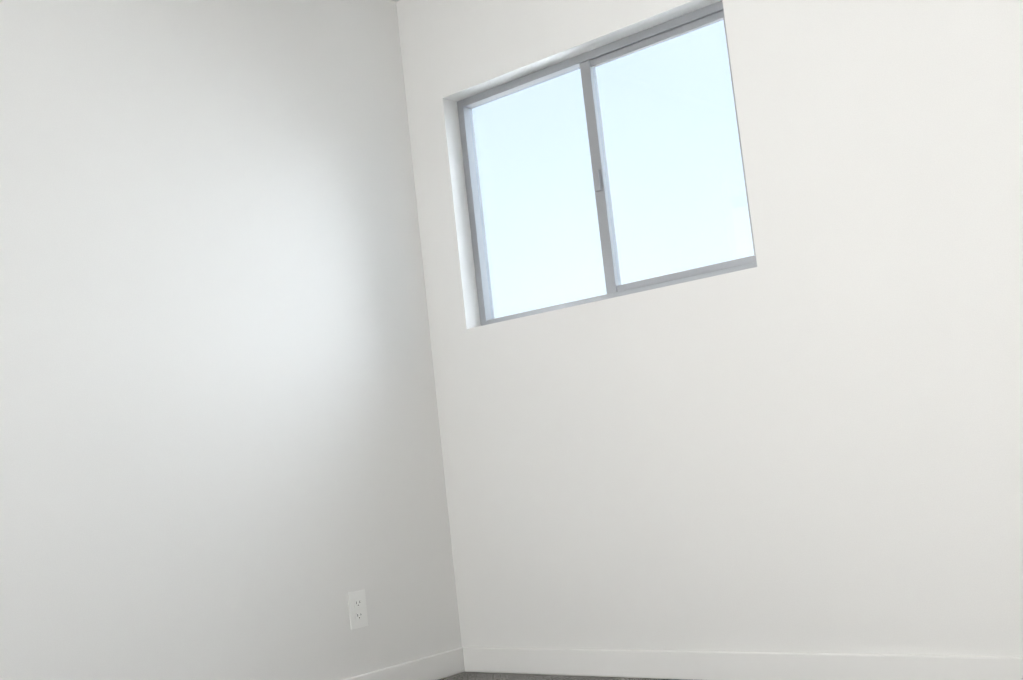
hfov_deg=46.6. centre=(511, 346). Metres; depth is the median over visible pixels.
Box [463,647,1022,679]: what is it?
baseboard
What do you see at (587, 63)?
sliding window
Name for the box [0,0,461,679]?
wall
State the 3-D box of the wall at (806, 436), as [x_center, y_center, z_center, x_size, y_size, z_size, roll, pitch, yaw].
[1.092,-0.330,3.232,3.780,2.450,0.150,-11,-8,39]
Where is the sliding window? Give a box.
[457,1,756,325]
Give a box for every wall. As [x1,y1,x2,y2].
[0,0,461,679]
[396,0,1022,656]
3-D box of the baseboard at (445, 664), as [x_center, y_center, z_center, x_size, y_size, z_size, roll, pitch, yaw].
[-0.843,1.091,3.364,0.017,0.085,2.034,-11,-8,39]
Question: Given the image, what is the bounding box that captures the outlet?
[347,589,367,629]
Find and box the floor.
[439,672,677,679]
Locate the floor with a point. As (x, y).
(481, 676)
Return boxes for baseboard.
[343,647,466,679]
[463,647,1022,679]
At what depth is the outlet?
3.84 m

